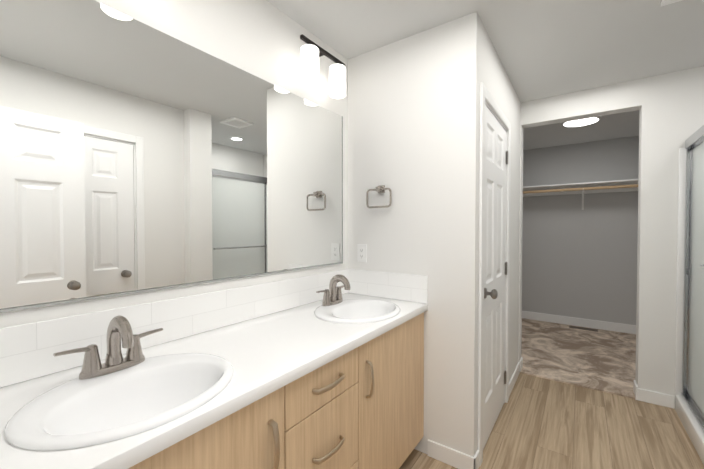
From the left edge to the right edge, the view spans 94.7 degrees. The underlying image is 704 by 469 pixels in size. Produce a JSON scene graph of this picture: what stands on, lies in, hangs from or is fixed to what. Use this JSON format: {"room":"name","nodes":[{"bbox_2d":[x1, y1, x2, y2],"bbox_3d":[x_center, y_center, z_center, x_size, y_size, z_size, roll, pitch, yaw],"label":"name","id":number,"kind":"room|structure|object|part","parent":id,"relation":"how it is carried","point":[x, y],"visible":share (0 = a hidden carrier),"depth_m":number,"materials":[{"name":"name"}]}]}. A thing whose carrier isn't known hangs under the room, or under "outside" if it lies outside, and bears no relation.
{"room":"bathroom","nodes":[
{"label":"bathroom","id":0,"kind":"room"},
{"bbox_2d":[0,0,347,327],"bbox_3d":[-0.592,0.062,1.488,0.128,2.440,2.045,1,1,35],"label":"wall","id":1,"kind":"structure","parent":0,"point":[136,156],"depth_m":1.20,"materials":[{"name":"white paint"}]},
{"bbox_2d":[300,34,345,98],"bbox_3d":[-0.177,-0.936,1.824,0.156,0.245,0.370,1,1,35],"label":"sconce","id":2,"kind":"object","parent":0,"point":[311,52],"visible":1,"depth_m":1.72,"materials":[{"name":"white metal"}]},
{"bbox_2d":[348,12,482,456],"bbox_3d":[0.347,0.053,2.001,0.830,2.440,0.125,1,1,35],"label":"wall","id":3,"kind":"structure","parent":0,"point":[413,122],"depth_m":1.84,"materials":[{"name":"white paint"}]},
{"bbox_2d":[0,269,427,387],"bbox_3d":[-0.308,0.326,1.301,0.568,0.160,1.775,1,1,35],"label":"backsplash","id":4,"kind":"structure","parent":3,"relation":"attached to","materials":[{"name":"white tile"}]},
{"bbox_2d":[357,244,366,261],"bbox_3d":[0.065,0.121,2.118,0.072,0.116,0.008,1,1,35],"label":"electrical outlet plate","id":5,"kind":"object","parent":3,"relation":"attached to","point":[361,252],"visible":1,"depth_m":2.12,"materials":[{"name":"white plastic"}]},
{"bbox_2d":[366,185,391,207],"bbox_3d":[0.171,-0.235,2.009,0.178,0.142,0.053,1,1,35],"label":"towel ring","id":6,"kind":"object","parent":3,"relation":"attached to","point":[380,189],"visible":1,"depth_m":2.00,"materials":[{"name":"silver metal"}]},
{"bbox_2d":[428,439,477,468],"bbox_3d":[0.546,1.231,1.796,0.267,0.092,0.012,1,1,35],"label":"baseboard","id":7,"kind":"structure","parent":3,"relation":"attached to","point":[449,456],"depth_m":1.79,"materials":[{"name":"white wood"}]},
{"bbox_2d":[266,0,703,149],"bbox_3d":[1.190,-1.199,1.552,2.940,0.080,6.800,1,1,35],"label":"ceiling","id":8,"kind":"structure","parent":0,"point":[546,48],"depth_m":1.90,"materials":[{"name":"paint"}]},
{"bbox_2d":[561,116,600,126],"bbox_3d":[2.383,-1.177,3.378,0.344,0.026,0.344,1,1,35],"label":"recessed light","id":9,"kind":"object","parent":8,"relation":"in","point":[581,122],"visible":0.75,"depth_m":3.37,"materials":[{"name":"white glass"}]},
{"bbox_2d":[661,0,681,5],"bbox_3d":[1.579,-1.148,1.458,0.245,0.018,0.245,1,1,35],"label":"ceiling vent","id":10,"kind":"object","parent":8,"relation":"in","point":[665,2],"visible":1,"depth_m":1.59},
{"bbox_2d":[482,26,520,381],"bbox_3d":[1.069,0.046,2.408,0.120,2.440,1.375,1,1,35],"label":"wall","id":11,"kind":"structure","parent":0,"point":[497,83],"depth_m":2.62,"materials":[{"name":"white paint"}]},
{"bbox_2d":[477,82,510,466],"bbox_3d":[0.896,0.221,2.151,0.136,2.099,0.858,1,1,35],"label":"door frame","id":12,"kind":"structure","parent":11,"relation":"attached to","point":[486,96],"depth_m":1.80,"materials":[{"name":"white wood"}]},
{"bbox_2d":[483,105,507,448],"bbox_3d":[0.925,0.255,2.136,0.176,2.015,0.716,1,1,35],"label":"room door","id":13,"kind":"structure","parent":11,"relation":"in","point":[495,270],"depth_m":2.10,"materials":[{"name":"white paint"}]},
{"bbox_3d":[0.801,0.342,1.872,0.070,0.062,0.062,1,1,35],"label":"knob","id":14,"kind":"part","parent":13,"relation":"part of","materials":[{"name":"grey metal"}]},
{"bbox_2d":[509,355,522,395],"bbox_3d":[1.398,1.198,2.771,0.020,0.124,0.708,1,1,35],"label":"baseboard","id":15,"kind":"structure","parent":11,"relation":"attached to","point":[514,377],"depth_m":2.76,"materials":[{"name":"white wood"}]},
{"bbox_2d":[399,373,703,468],"bbox_3d":[0.583,1.325,0.737,2.940,0.060,4.700,1,1,35],"label":"floor","id":16,"kind":"structure","parent":0,"point":[542,423],"depth_m":2.06,"materials":[{"name":"brown wood"}]},
{"bbox_2d":[120,309,427,468],"bbox_3d":[-0.302,0.866,1.306,0.581,0.840,1.774,1,1,35],"label":"bathroom vanity","id":17,"kind":"object","parent":16,"relation":"on","point":[363,408],"depth_m":1.18,"materials":[{"name":"brown wood"}]},
{"bbox_2d":[0,293,427,468],"bbox_3d":[-0.307,0.426,1.302,0.569,0.039,1.774,1,1,35],"label":"countertop","id":18,"kind":"structure","parent":17,"relation":"on","point":[285,344],"depth_m":1.15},
{"bbox_2d":[53,315,162,379],"bbox_3d":[-0.664,0.314,0.929,0.145,0.164,0.266,1,1,35],"label":"faucet","id":19,"kind":"object","parent":18,"relation":"on","point":[119,328],"visible":1,"depth_m":0.92,"materials":[{"name":"silver metal"}]},
{"bbox_2d":[0,341,267,468],"bbox_3d":[-0.564,0.475,0.860,0.427,0.154,0.490,1,1,35],"label":"sink","id":20,"kind":"object","parent":18,"relation":"in","point":[67,421],"depth_m":0.85,"materials":[{"name":"white ceramic"}]},
{"bbox_2d":[316,274,349,305],"bbox_3d":[-0.070,0.300,1.770,0.145,0.164,0.266,1,1,35],"label":"faucet","id":21,"kind":"object","parent":18,"relation":"on","point":[332,295],"visible":1,"depth_m":1.76,"materials":[{"name":"silver metal"}]},
{"bbox_2d":[292,293,415,328],"bbox_3d":[0.031,0.461,1.701,0.427,0.154,0.490,1,1,35],"label":"sink","id":22,"kind":"object","parent":18,"relation":"in","point":[359,312],"depth_m":1.76,"materials":[{"name":"white ceramic"}]},
{"bbox_2d":[675,125,703,464],"bbox_3d":[2.274,0.323,1.527,0.864,1.957,1.424,1,1,35],"label":"shower","id":23,"kind":"object","parent":16,"relation":"on","point":[689,372],"visible":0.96,"depth_m":2.27,"materials":[{"name":"white plastic"}]},
{"bbox_3d":[1.980,0.269,1.734,0.023,1.698,1.300,1,1,35],"label":"glass","id":24,"kind":"part","parent":23,"relation":"part of","materials":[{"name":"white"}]},
{"bbox_2d":[520,318,635,398],"bbox_3d":[2.505,1.270,3.542,2.240,0.074,2.100,1,1,35],"label":"floor carpet","id":25,"kind":"object","parent":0,"point":[602,360],"visible":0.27,"depth_m":3.29,"materials":[{"name":"brown carpet"}]},
{"bbox_2d":[569,325,597,331],"bbox_3d":[3.001,1.219,4.207,0.300,0.005,0.100,1,1,35],"label":"air vent register","id":26,"kind":"object","parent":25,"relation":"on","point":[589,329],"visible":1,"depth_m":4.20,"materials":[{"name":"brown metal"}]},
{"bbox_2d":[522,136,638,324],"bbox_3d":[3.126,0.014,4.294,2.120,2.440,0.120,1,1,35],"label":"wall","id":27,"kind":"structure","parent":0,"point":[578,261],"depth_m":4.28,"materials":[{"name":"grey paint"}]},
{"bbox_2d":[522,311,635,333],"bbox_3d":[3.039,1.165,4.295,2.000,0.110,0.012,1,1,35],"label":"baseboard","id":28,"kind":"structure","parent":27,"relation":"attached to","point":[596,324],"depth_m":4.29,"materials":[{"name":"white wood"}]},
{"bbox_2d":[523,179,637,209],"bbox_3d":[2.940,-0.482,4.127,1.994,0.318,0.347,1,1,35],"label":"closet shelf","id":29,"kind":"object","parent":27,"relation":"attached to","point":[583,188],"visible":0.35,"depth_m":4.12,"materials":[{"name":"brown wood"}]},
{"bbox_3d":[2.875,-0.567,4.033,1.956,0.034,0.034,1,1,35],"label":"rod","id":30,"kind":"part","parent":29,"relation":"part of","materials":[{"name":"brown wood"}]},
{"bbox_2d":[521,110,639,379],"bbox_3d":[1.970,0.040,2.763,2.000,2.440,0.005,1,1,35],"label":"door frame","id":31,"kind":"structure","parent":0,"point":[637,241],"depth_m":2.62,"materials":[{"name":"white paint"}]},
{"bbox_2d":[518,66,703,397],"bbox_3d":[2.097,0.043,2.597,2.640,2.440,0.120,1,1,35],"label":"wall","id":32,"kind":"structure","parent":0,"point":[670,106],"depth_m":2.42,"materials":[{"name":"white paint"}]},
{"bbox_2d":[633,380,674,403],"bbox_3d":[2.512,1.204,2.408,0.642,0.124,0.017,1,1,35],"label":"baseboard","id":33,"kind":"structure","parent":32,"relation":"attached to","point":[637,391],"depth_m":2.42,"materials":[{"name":"white wood"}]}
]}

